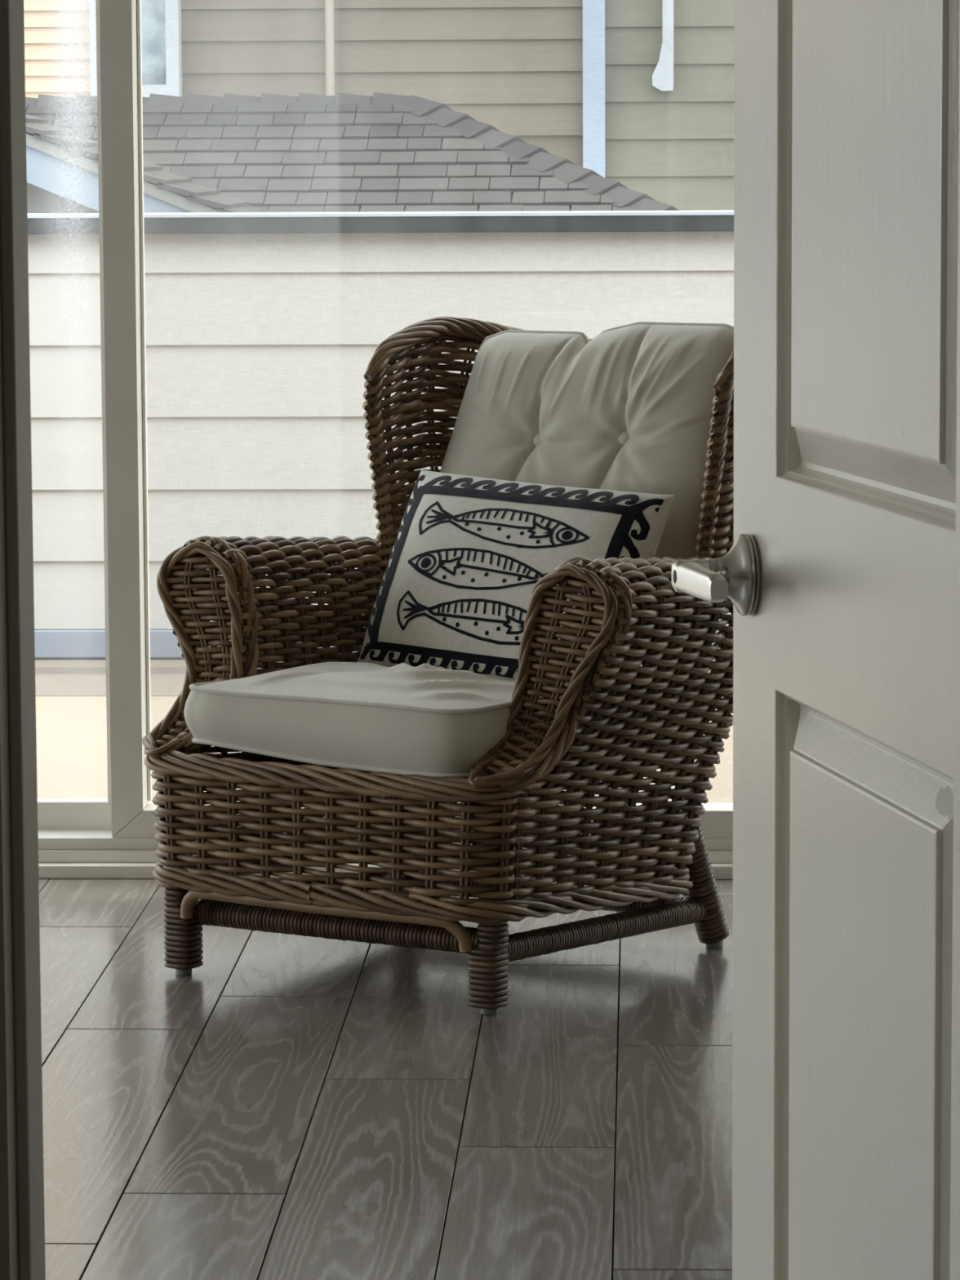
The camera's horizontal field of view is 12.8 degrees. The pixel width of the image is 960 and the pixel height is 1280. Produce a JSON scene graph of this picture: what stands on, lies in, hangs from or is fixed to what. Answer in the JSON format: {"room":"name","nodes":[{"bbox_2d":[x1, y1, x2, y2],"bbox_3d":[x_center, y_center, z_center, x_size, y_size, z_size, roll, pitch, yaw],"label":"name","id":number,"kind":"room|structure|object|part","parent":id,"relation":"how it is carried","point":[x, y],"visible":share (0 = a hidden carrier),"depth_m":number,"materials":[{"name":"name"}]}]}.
{"room":"sunroom","nodes":[
{"label":"sunroom","id":0,"kind":"room"},
{"bbox_2d":[38,878,733,1279],"bbox_3d":[-1.678,0.948,3.294,7.800,0.060,9.000,0,7,2],"label":"floor","id":1,"kind":"structure","parent":0,"point":[285,1106],"depth_m":5.74,"materials":[{"name":"laminate"}]},
{"bbox_2d":[142,316,733,1015],"bbox_3d":[0.001,0.004,6.798,0.879,0.999,0.960,4,8,34],"label":"wicker armchair","id":2,"kind":"object","parent":1,"relation":"on","point":[510,804],"visible":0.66,"depth_m":6.54,"materials":[{"name":"wicker"}]},
{"bbox_3d":[-0.466,0.353,6.657,0.045,0.318,0.042,4,8,34],"label":"leg","id":3,"kind":"part","parent":2,"relation":"part of","materials":[{"name":"wicker"}]},
{"bbox_3d":[-0.481,0.017,6.696,0.163,0.309,0.180,4,8,34],"label":"arm","id":4,"kind":"part","parent":2,"relation":"part of","materials":[{"name":"wicker"}]},
{"bbox_3d":[-0.282,0.103,6.976,0.179,0.559,0.734,5,8,36],"label":"arm panel","id":5,"kind":"part","parent":2,"relation":"part of","materials":[{"name":"wicker"}]},
{"bbox_3d":[-0.239,0.291,6.469,0.660,0.191,0.050,4,8,34],"label":"panel","id":6,"kind":"part","parent":2,"relation":"part of","materials":[{"name":"wicker"}]},
{"bbox_3d":[-0.163,-0.259,7.101,0.055,0.400,0.037,4,8,34],"label":"wing post","id":7,"kind":"part","parent":2,"relation":"part of","materials":[{"name":"wicker"}]},
{"bbox_3d":[-0.081,0.383,6.717,0.630,0.061,0.605,4,8,34],"label":"rail","id":8,"kind":"part","parent":2,"relation":"part of","materials":[{"name":"wicker"}]},
{"bbox_2d":[183,662,663,777],"bbox_3d":[-0.077,0.095,6.692,0.542,0.138,0.629,4,8,34],"label":"seat cushion","id":9,"kind":"object","parent":2,"relation":"on","point":[424,719],"visible":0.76,"depth_m":6.44,"materials":[{"name":"beige fabric"}]},
{"bbox_2d":[357,469,675,678],"bbox_3d":[0.049,-0.094,6.823,0.501,0.328,0.207,4,8,34],"label":"throw pillow","id":10,"kind":"object","parent":9,"relation":"on","point":[468,557],"visible":0.74,"depth_m":6.79,"materials":[{"name":"white fabric"}]},
{"bbox_3d":[0.013,0.387,6.338,0.045,0.318,0.042,4,8,34],"label":"leg","id":11,"kind":"part","parent":2,"relation":"part of","materials":[{"name":"wicker"}]},
{"bbox_3d":[0.088,0.057,6.316,0.163,0.309,0.180,4,8,34],"label":"arm","id":12,"kind":"part","parent":2,"relation":"part of","materials":[{"name":"wicker"}]},
{"bbox_3d":[0.174,-0.287,7.026,0.683,0.435,0.295,4,8,34],"label":"panel","id":13,"kind":"part","parent":2,"relation":"part of","materials":[{"name":"wicker"}]},
{"bbox_3d":[0.130,0.135,7.005,0.528,0.440,0.184,4,8,34],"label":"panel","id":14,"kind":"part","parent":2,"relation":"part of","materials":[{"name":"wicker"}]},
{"bbox_2d":[440,321,733,604],"bbox_3d":[0.152,-0.257,7.001,0.546,0.525,0.234,4,8,34],"label":"cushion","id":15,"kind":"object","parent":2,"relation":"on","point":[628,407],"visible":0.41,"depth_m":6.96,"materials":[{"name":"beige fabric"}]},
{"bbox_3d":[0.262,0.142,6.614,0.179,0.559,0.734,4,8,31],"label":"arm panel","id":16,"kind":"part","parent":2,"relation":"part of","materials":[{"name":"wicker"}]},
{"bbox_3d":[0.367,-0.220,6.747,0.055,0.400,0.037,4,8,34],"label":"wing post","id":17,"kind":"part","parent":2,"relation":"part of","materials":[{"name":"wicker"}]},
{"bbox_3d":[-1.521,-0.800,7.549,7.900,2.560,0.160,0,7,2],"label":"wall","id":18,"kind":"structure","parent":0,"visible":0},
{"bbox_2d":[37,0,733,879],"bbox_3d":[-1.570,-0.641,7.562,7.400,2.120,0.195,0,7,2],"label":"window frame","id":19,"kind":"structure","parent":18,"relation":"in","point":[113,837],"depth_m":7.55,"materials":[{"name":"plastic"}]},
{"bbox_3d":[-1.610,-0.646,7.631,1.985,1.984,0.040,0,7,2],"label":"sash frame","id":20,"kind":"part","parent":19,"relation":"part of","materials":[{"name":"plastic"}]},
{"bbox_3d":[-1.610,-0.642,7.631,1.875,1.882,0.004,0,7,2],"label":"glass pane","id":21,"kind":"part","parent":19,"relation":"part of","materials":[{"name":"clear glass"}]},
{"bbox_3d":[-1.700,-0.243,2.715,7.900,2.560,0.120,0,7,2],"label":"wall","id":22,"kind":"structure","parent":0,"visible":0},
{"bbox_2d":[0,0,45,1279],"bbox_3d":[-0.329,-0.095,2.681,0.084,2.140,0.156,0,7,2],"label":"trim","id":23,"kind":"structure","parent":22,"relation":"attached to","point":[22,1219],"depth_m":2.67,"materials":[{"name":"paint"}]},
{"label":"outside","id":24,"kind":"structure","parent":0,"visible":0},
{"bbox_2d":[23,0,734,213],"bbox_3d":[-0.965,-2.128,14.427,15.000,6.500,3.340,0,7,2],"label":"house","id":25,"kind":"structure","parent":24,"point":[248,105],"depth_m":15.83,"materials":[{"name":"beige"}]},
{"bbox_3d":[-1.283,-2.897,15.770,0.237,1.677,0.020,0,7,2],"label":"pane","id":26,"kind":"part","parent":25,"relation":"part of","materials":[{"name":"clear glass"}]},
{"bbox_3d":[0.418,-3.139,15.719,0.082,4.800,0.100,0,7,2],"label":"corner trim","id":27,"kind":"part","parent":25,"relation":"part of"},
{"bbox_3d":[0.064,-0.095,2.660,0.750,2.140,0.143,0,7,2],"label":"trim","id":28,"kind":"structure","parent":0,"visible":0},
{"bbox_2d":[671,0,959,1279],"bbox_3d":[0.261,-0.096,3.088,0.099,2.030,0.790,-1,7,-10],"label":"door","id":29,"kind":"structure","parent":28,"relation":"attached to","point":[840,574],"depth_m":3.14,"materials":[{"name":"paint"}]},
{"bbox_3d":[0.177,-0.046,3.359,0.028,0.026,0.121,-1,7,-10],"label":"lever","id":30,"kind":"part","parent":29,"relation":"part of","materials":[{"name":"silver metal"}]},
{"bbox_3d":[0.216,-0.052,3.414,0.004,0.065,0.065,-1,7,-10],"label":"handle","id":31,"kind":"part","parent":29,"relation":"part of","materials":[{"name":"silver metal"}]},
{"bbox_3d":[0.294,0.429,3.155,0.035,0.732,0.488,-1,7,-10],"label":"panel moulding","id":32,"kind":"part","parent":29,"relation":"part of","materials":[{"name":"paint"}]},
{"bbox_3d":[0.289,-0.538,3.044,0.035,0.882,0.488,-1,7,-10],"label":"panel moulding","id":33,"kind":"part","parent":29,"relation":"part of","materials":[{"name":"paint"}]},
{"bbox_3d":[0.294,0.429,3.155,0.034,0.704,0.460,-1,7,-10],"label":"raised panel","id":34,"kind":"part","parent":29,"relation":"part of","materials":[{"name":"paint"}]},
{"bbox_3d":[0.289,-0.538,3.044,0.034,0.854,0.460,-1,7,-10],"label":"raised panel","id":35,"kind":"part","parent":29,"relation":"part of","materials":[{"name":"paint"}]},
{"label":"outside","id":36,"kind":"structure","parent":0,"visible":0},
{"bbox_2d":[35,658,733,803],"bbox_3d":[-1.145,0.346,9.551,15.000,0.200,3.560,0,7,2],"label":"ground","id":37,"kind":"structure","parent":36,"point":[71,731],"depth_m":9.61,"materials":[{"name":"beige concrete"}]},
{"bbox_2d":[27,210,733,696],"bbox_3d":[0.405,-0.425,10.870,12.000,1.316,1.010,0,7,2],"label":"wall","id":38,"kind":"structure","parent":37,"relation":"on","point":[264,331],"depth_m":11.13,"materials":[{"name":"beige"}]},
{"bbox_3d":[0.415,-1.091,11.156,12.000,0.042,0.290,0,7,2],"label":"cap rail","id":39,"kind":"part","parent":38,"relation":"part of","materials":[{"name":"metal"}]}
]}

